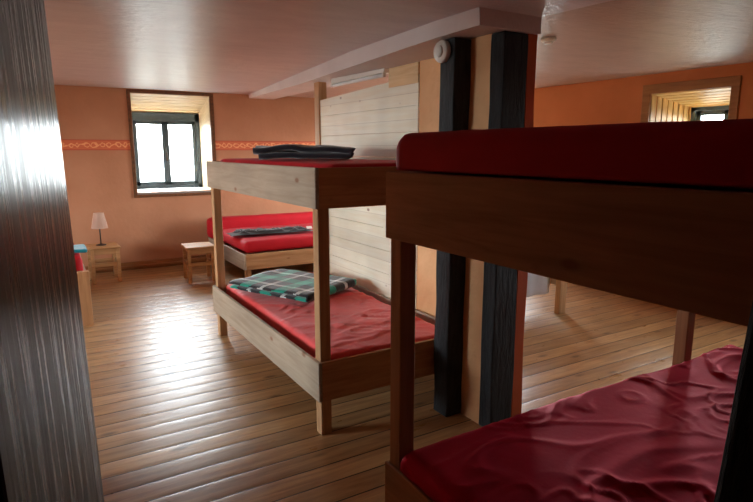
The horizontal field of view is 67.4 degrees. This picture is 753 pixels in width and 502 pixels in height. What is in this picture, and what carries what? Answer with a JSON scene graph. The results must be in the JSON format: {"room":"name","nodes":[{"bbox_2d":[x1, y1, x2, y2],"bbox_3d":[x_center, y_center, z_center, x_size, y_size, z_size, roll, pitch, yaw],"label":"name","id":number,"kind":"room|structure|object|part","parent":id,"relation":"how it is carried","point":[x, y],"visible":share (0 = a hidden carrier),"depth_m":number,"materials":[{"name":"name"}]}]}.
{"room":"hostel dormitory","nodes":[
{"label":"hostel dormitory","id":0,"kind":"room"},
{"bbox_2d":[54,85,400,265],"bbox_3d":[-3.401,-1.026,6.877,9.350,2.600,0.123,-6,12,-31],"label":"wall","id":1,"kind":"structure","parent":0,"point":[93,121],"depth_m":7.17,"materials":[{"name":"orange paint"}]},
{"bbox_2d":[84,254,224,272],"bbox_3d":[-3.358,0.217,7.026,9.350,0.100,0.049,-6,12,-31],"label":"baseboard","id":2,"kind":"structure","parent":1,"relation":"attached to","point":[169,261],"depth_m":7.26,"materials":[{"name":"brown wood"}]},
{"bbox_2d":[126,89,215,197],"bbox_3d":[-2.777,-1.399,7.540,1.160,1.500,0.738,-6,12,-31],"label":"window","id":3,"kind":"structure","parent":1,"relation":"in","point":[161,108],"depth_m":7.57,"materials":[{"name":"brown wood"}]},
{"bbox_3d":[-3.061,-1.324,7.661,0.404,0.860,0.038,-6,12,-31],"label":"sash","id":4,"kind":"part","parent":3,"relation":"part of","materials":[{"name":"paint"}]},
{"bbox_3d":[-2.902,-1.371,7.752,0.957,1.020,0.060,-6,12,-31],"label":"frame","id":5,"kind":"part","parent":3,"relation":"part of","materials":[{"name":"paint"}]},
{"bbox_3d":[-2.755,-0.808,7.608,0.958,0.023,0.624,-6,12,-31],"label":"sill","id":6,"kind":"part","parent":3,"relation":"part of","materials":[{"name":"paint"}]},
{"bbox_3d":[-2.716,-1.361,7.866,0.404,0.860,0.038,-6,12,-31],"label":"sash","id":7,"kind":"part","parent":3,"relation":"part of","materials":[{"name":"paint"}]},
{"bbox_2d":[44,0,611,98],"bbox_3d":[-2.063,-1.221,2.107,7.070,0.537,9.490,-6,12,-31],"label":"ceiling","id":8,"kind":"structure","parent":0,"point":[248,47],"depth_m":3.30,"materials":[{"name":"paint"}]},
{"bbox_2d":[330,68,388,87],"bbox_3d":[-0.137,-1.323,4.323,0.069,0.076,0.830,-6,12,-31],"label":"tube light","id":9,"kind":"object","parent":8,"relation":"attached to","point":[364,76],"visible":0.9,"depth_m":4.26,"materials":[{"name":"white plastic"}]},
{"bbox_2d":[83,260,746,501],"bbox_3d":[-0.984,1.009,3.166,9.750,0.100,9.650,-6,12,-31],"label":"floor","id":10,"kind":"structure","parent":0,"point":[184,411],"depth_m":3.58,"materials":[{"name":"brown wood"}]},
{"bbox_2d":[77,253,93,325],"bbox_3d":[-3.612,0.421,4.820,2.035,0.475,1.070,-6,12,-31],"label":"bed","id":11,"kind":"object","parent":10,"relation":"on","point":[83,277],"visible":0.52,"depth_m":4.86,"materials":[{"name":"brown wood"}]},
{"bbox_2d":[73,243,82,270],"bbox_3d":[-3.613,0.222,4.781,1.970,0.338,0.915,-6,12,-31],"label":"mattress","id":12,"kind":"object","parent":11,"relation":"on","point":[79,263],"visible":0.08,"depth_m":4.88,"materials":[{"name":"red fabric"}]},
{"bbox_2d":[73,244,86,252],"bbox_3d":[-2.802,-0.007,4.997,0.419,0.042,0.319,-6,12,-31],"label":"folded cloth","id":13,"kind":"object","parent":12,"relation":"on","point":[80,248],"visible":0.32,"depth_m":5.00,"materials":[{"name":"blue fabric"}]},
{"bbox_2d":[85,242,121,284],"bbox_3d":[-3.170,0.137,6.576,0.330,0.415,0.360,-7,12,-33],"label":"nightstand","id":14,"kind":"object","parent":10,"relation":"on","point":[113,248],"visible":0.99,"depth_m":6.48,"materials":[{"name":"brown wood"}]},
{"bbox_3d":[-3.363,0.139,6.629,0.038,0.392,0.038,-7,12,-33],"label":"leg","id":15,"kind":"part","parent":14,"relation":"part of","materials":[{"name":"brown wood"}]},
{"bbox_3d":[-3.201,0.183,6.383,0.038,0.392,0.038,-7,12,-33],"label":"leg","id":16,"kind":"part","parent":14,"relation":"part of","materials":[{"name":"brown wood"}]},
{"bbox_2d":[91,212,107,245],"bbox_3d":[-3.188,-0.252,6.508,0.179,0.374,0.173,-6,12,-31],"label":"table lamp","id":17,"kind":"object","parent":14,"relation":"on","point":[99,222],"visible":1,"depth_m":6.44,"materials":[{"name":"fabric"}]},
{"bbox_3d":[-3.188,-0.350,6.490,0.179,0.175,0.173,-6,12,-31],"label":"lamp shade","id":18,"kind":"part","parent":17,"relation":"part of","materials":[{"name":"beige fabric"}]},
{"bbox_3d":[-3.170,-0.056,6.542,0.330,0.022,0.360,-7,12,-33],"label":"seat","id":19,"kind":"part","parent":14,"relation":"part of","materials":[{"name":"brown wood"}]},
{"bbox_3d":[-3.139,0.114,6.773,0.038,0.392,0.038,-7,12,-33],"label":"leg","id":20,"kind":"part","parent":14,"relation":"part of","materials":[{"name":"brown wood"}]},
{"bbox_3d":[-2.976,0.158,6.527,0.038,0.392,0.038,-7,12,-32],"label":"leg","id":21,"kind":"part","parent":14,"relation":"part of","materials":[{"name":"brown wood"}]},
{"bbox_2d":[181,242,215,283],"bbox_3d":[-2.078,0.131,6.615,0.330,0.415,0.360,-5,11,-28],"label":"stool","id":22,"kind":"object","parent":10,"relation":"on","point":[206,248],"visible":0.97,"depth_m":6.52,"materials":[{"name":"brown wood"}]},
{"bbox_3d":[-2.267,0.130,6.684,0.038,0.392,0.038,-5,11,-28],"label":"leg","id":23,"kind":"part","parent":22,"relation":"part of","materials":[{"name":"brown wood"}]},
{"bbox_3d":[-2.126,0.176,6.425,0.038,0.392,0.038,-5,11,-28],"label":"leg","id":24,"kind":"part","parent":22,"relation":"part of","materials":[{"name":"brown wood"}]},
{"bbox_3d":[-2.078,-0.063,6.580,0.330,0.022,0.360,-5,11,-28],"label":"seat","id":25,"kind":"part","parent":22,"relation":"part of","materials":[{"name":"brown wood"}]},
{"bbox_3d":[-2.030,0.107,6.808,0.038,0.392,0.038,-5,11,-28],"label":"leg","id":26,"kind":"part","parent":22,"relation":"part of","materials":[{"name":"brown wood"}]},
{"bbox_3d":[-1.890,0.154,6.550,0.038,0.392,0.038,-5,11,-28],"label":"leg","id":27,"kind":"part","parent":22,"relation":"part of","materials":[{"name":"brown wood"}]},
{"bbox_2d":[208,237,313,277],"bbox_3d":[-1.083,0.020,7.418,1.820,0.350,1.500,-6,12,-31],"label":"bed","id":28,"kind":"object","parent":10,"relation":"on","point":[248,262],"visible":0.27,"depth_m":6.55,"materials":[{"name":"brown wood"}]},
{"bbox_3d":[-1.457,0.205,6.396,0.060,0.345,0.060,-6,12,-31],"label":"leg","id":29,"kind":"part","parent":28,"relation":"part of","materials":[{"name":"brown wood"}]},
{"bbox_2d":[207,211,312,237],"bbox_3d":[-1.444,-0.381,7.873,1.806,0.277,0.210,-6,12,-31],"label":"bolster","id":30,"kind":"object","parent":28,"relation":"on","point":[228,222],"visible":0.55,"depth_m":7.69,"materials":[{"name":"red fabric"}]},
{"bbox_2d":[223,223,312,252],"bbox_3d":[-1.024,-0.212,7.276,1.760,0.152,1.210,-6,12,-31],"label":"mattress","id":31,"kind":"object","parent":28,"relation":"on","point":[276,241],"visible":0.44,"depth_m":6.64,"materials":[{"name":"red fabric"}]},
{"bbox_2d":[227,226,312,235],"bbox_3d":[-1.284,-0.259,6.880,1.020,0.055,0.341,-5,11,-27],"label":"blanket","id":32,"kind":"object","parent":31,"relation":"on","point":[238,232],"visible":0.99,"depth_m":6.80,"materials":[{"name":"grey fabric"}]},
{"bbox_2d":[206,161,434,434],"bbox_3d":[-0.381,0.096,3.965,1.020,1.415,2.010,-6,12,-31],"label":"bunk bed","id":33,"kind":"object","parent":10,"relation":"on","point":[325,379],"visible":0.58,"depth_m":3.05,"materials":[{"name":"brown wood"}]},
{"bbox_3d":[-1.265,-0.004,4.536,0.062,1.411,0.062,-6,12,-31],"label":"post","id":34,"kind":"part","parent":33,"relation":"part of","materials":[{"name":"brown wood"}]},
{"bbox_2d":[220,158,395,167],"bbox_3d":[-0.382,-0.536,3.851,0.838,0.171,1.946,-6,12,-31],"label":"mattress","id":35,"kind":"object","parent":33,"relation":"on","point":[316,163],"visible":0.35,"depth_m":3.37,"materials":[{"name":"red fabric"}]},
{"bbox_2d":[253,144,355,159],"bbox_3d":[-0.495,-0.687,3.911,0.666,0.100,0.508,-1,10,-7],"label":"folded blanket","id":36,"kind":"object","parent":35,"relation":"on","point":[298,151],"visible":1,"depth_m":3.68,"materials":[{"name":"black fabric"}]},
{"bbox_3d":[-0.281,0.283,2.929,0.062,1.411,0.062,-6,12,-31],"label":"post","id":37,"kind":"part","parent":33,"relation":"part of","materials":[{"name":"brown wood"}]},
{"bbox_2d":[226,272,434,359],"bbox_3d":[-0.382,0.448,4.027,0.838,0.196,1.946,-6,12,-31],"label":"mattress","id":38,"kind":"object","parent":33,"relation":"on","point":[360,323],"visible":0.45,"depth_m":3.63,"materials":[{"name":"red fabric"}]},
{"bbox_2d":[229,269,356,301],"bbox_3d":[-0.634,0.253,4.352,0.781,0.070,0.610,6,12,32],"label":"blanket","id":39,"kind":"object","parent":38,"relation":"on","point":[297,285],"visible":0.89,"depth_m":4.25,"materials":[{"name":"multicoloured fabric"}]},
{"bbox_2d":[314,34,537,416],"bbox_3d":[0.159,-0.265,4.092,0.180,2.082,2.584,-6,12,-31],"label":"wall","id":40,"kind":"structure","parent":10,"relation":"on","point":[359,247],"depth_m":4.17,"materials":[{"name":"brown wood"}]},
{"bbox_3d":[-0.493,-0.452,5.138,0.080,2.082,0.090,-6,12,-31],"label":"post","id":41,"kind":"part","parent":40,"relation":"part of","materials":[{"name":"brown wood"}]},
{"bbox_2d":[434,37,470,416],"bbox_3d":[0.412,-0.080,3.113,0.120,2.062,0.133,-6,12,-31],"label":"pillar","id":42,"kind":"structure","parent":10,"relation":"on","point":[455,74],"depth_m":3.11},
{"bbox_2d":[434,40,450,62],"bbox_3d":[0.332,-1.029,2.913,0.042,0.112,0.112,-6,12,-31],"label":"smoke detector","id":43,"kind":"object","parent":42,"relation":"attached to","point":[442,49],"visible":1,"depth_m":2.89,"materials":[{"name":"white plastic"}]},
{"bbox_2d":[479,31,527,426],"bbox_3d":[0.655,-0.051,2.954,0.171,2.062,0.101,-6,12,-31],"label":"pillar","id":44,"kind":"structure","parent":10,"relation":"on","point":[509,50],"depth_m":2.96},
{"bbox_2d":[550,278,566,313],"bbox_3d":[0.748,0.309,5.377,1.590,0.500,1.300,-6,12,-31],"label":"bed","id":45,"kind":"object","parent":10,"relation":"on","point":[561,286],"visible":0.12,"depth_m":5.23,"materials":[{"name":"brown wood"}]},
{"bbox_2d":[526,273,549,296],"bbox_3d":[1.032,0.274,4.892,1.370,0.360,0.024,-6,12,-31],"label":"sheet","id":46,"kind":"object","parent":45,"relation":"hanging from","point":[536,284],"visible":0.12,"depth_m":5.18,"materials":[{"name":"white fabric"}]},
{"bbox_2d":[385,171,752,501],"bbox_3d":[1.261,0.444,1.973,2.116,1.432,1.261,-6,12,-31],"label":"bunk bed","id":47,"kind":"object","parent":10,"relation":"on","point":[688,250],"visible":0.55,"depth_m":1.24,"materials":[{"name":"brown wood"}]},
{"bbox_3d":[0.089,0.450,1.952,0.062,1.428,0.062,-6,12,-31],"label":"post","id":48,"kind":"part","parent":47,"relation":"part of","materials":[{"name":"brown wood"}]},
{"bbox_2d":[400,344,742,501],"bbox_3d":[1.242,0.767,2.019,2.104,0.274,1.090,-6,12,-31],"label":"mattress","id":49,"kind":"object","parent":47,"relation":"on","point":[657,436],"visible":0.88,"depth_m":1.92,"materials":[{"name":"red fabric"}]},
{"bbox_2d":[396,119,752,189],"bbox_3d":[1.258,-0.324,1.834,2.102,0.127,1.230,-6,12,-31],"label":"mattress","id":50,"kind":"object","parent":47,"relation":"on","point":[703,153],"visible":1,"depth_m":1.15,"materials":[{"name":"red fabric"}]},
{"bbox_3d":[1.546,0.295,2.817,0.062,1.428,0.062,-6,12,-31],"label":"post","id":51,"kind":"part","parent":47,"relation":"part of","materials":[{"name":"brown wood"}]},
{"bbox_2d":[461,33,492,423],"bbox_3d":[0.582,-0.085,3.133,0.212,2.064,0.290,-6,12,-31],"label":"wall","id":52,"kind":"structure","parent":0,"point":[480,46],"depth_m":3.07,"materials":[{"name":"orange paint"}]},
{"bbox_2d":[290,0,752,97],"bbox_3d":[1.637,-1.701,4.287,3.470,0.360,9.490,-6,12,-31],"label":"ceiling","id":53,"kind":"structure","parent":0,"point":[614,39],"depth_m":3.88,"materials":[{"name":"paint"}]},
{"bbox_2d":[541,37,555,44],"bbox_3d":[1.156,-1.410,3.801,0.100,0.039,0.100,-6,12,-31],"label":"smoke detector","id":54,"kind":"object","parent":53,"relation":"in","point":[546,40],"visible":1,"depth_m":3.77,"materials":[{"name":"white plastic"}]},
{"bbox_2d":[533,62,752,126],"bbox_3d":[3.041,-0.759,5.385,0.120,2.600,9.370,-6,12,-31],"label":"wall","id":55,"kind":"structure","parent":0,"point":[619,100],"depth_m":6.02,"materials":[{"name":"orange paint"}]},
{"bbox_2d":[640,75,741,121],"bbox_3d":[3.297,-1.023,5.614,0.900,1.238,0.970,-6,12,-31],"label":"window","id":56,"kind":"structure","parent":55,"relation":"in","point":[685,105],"depth_m":5.62,"materials":[{"name":"brown wood"}]},
{"bbox_3d":[3.571,-1.033,5.780,0.060,0.900,0.770,-6,12,-31],"label":"frame","id":57,"kind":"part","parent":56,"relation":"part of","materials":[{"name":"paint"}]},
{"bbox_3d":[3.488,-1.064,5.917,0.038,0.792,0.325,-6,12,-31],"label":"sash","id":58,"kind":"part","parent":56,"relation":"part of","materials":[{"name":"paint"}]},
{"bbox_3d":[2.032,-0.064,1.494,5.690,2.600,0.160,-6,12,-31],"label":"wall","id":59,"kind":"structure","parent":0,"visible":0},
{"bbox_2d":[0,0,103,501],"bbox_3d":[-0.352,0.385,0.653,0.084,1.988,0.704,-5,11,-25],"label":"door","id":60,"kind":"structure","parent":59,"relation":"in","point":[49,447],"depth_m":0.49,"materials":[{"name":"black wood"}]},
{"bbox_2d":[714,301,752,501],"bbox_3d":[0.460,0.389,0.613,0.405,2.018,0.163,-6,12,-31],"label":"trim","id":61,"kind":"structure","parent":59,"relation":"attached to","point":[735,480],"depth_m":0.61,"materials":[{"name":"black wood"}]}
]}

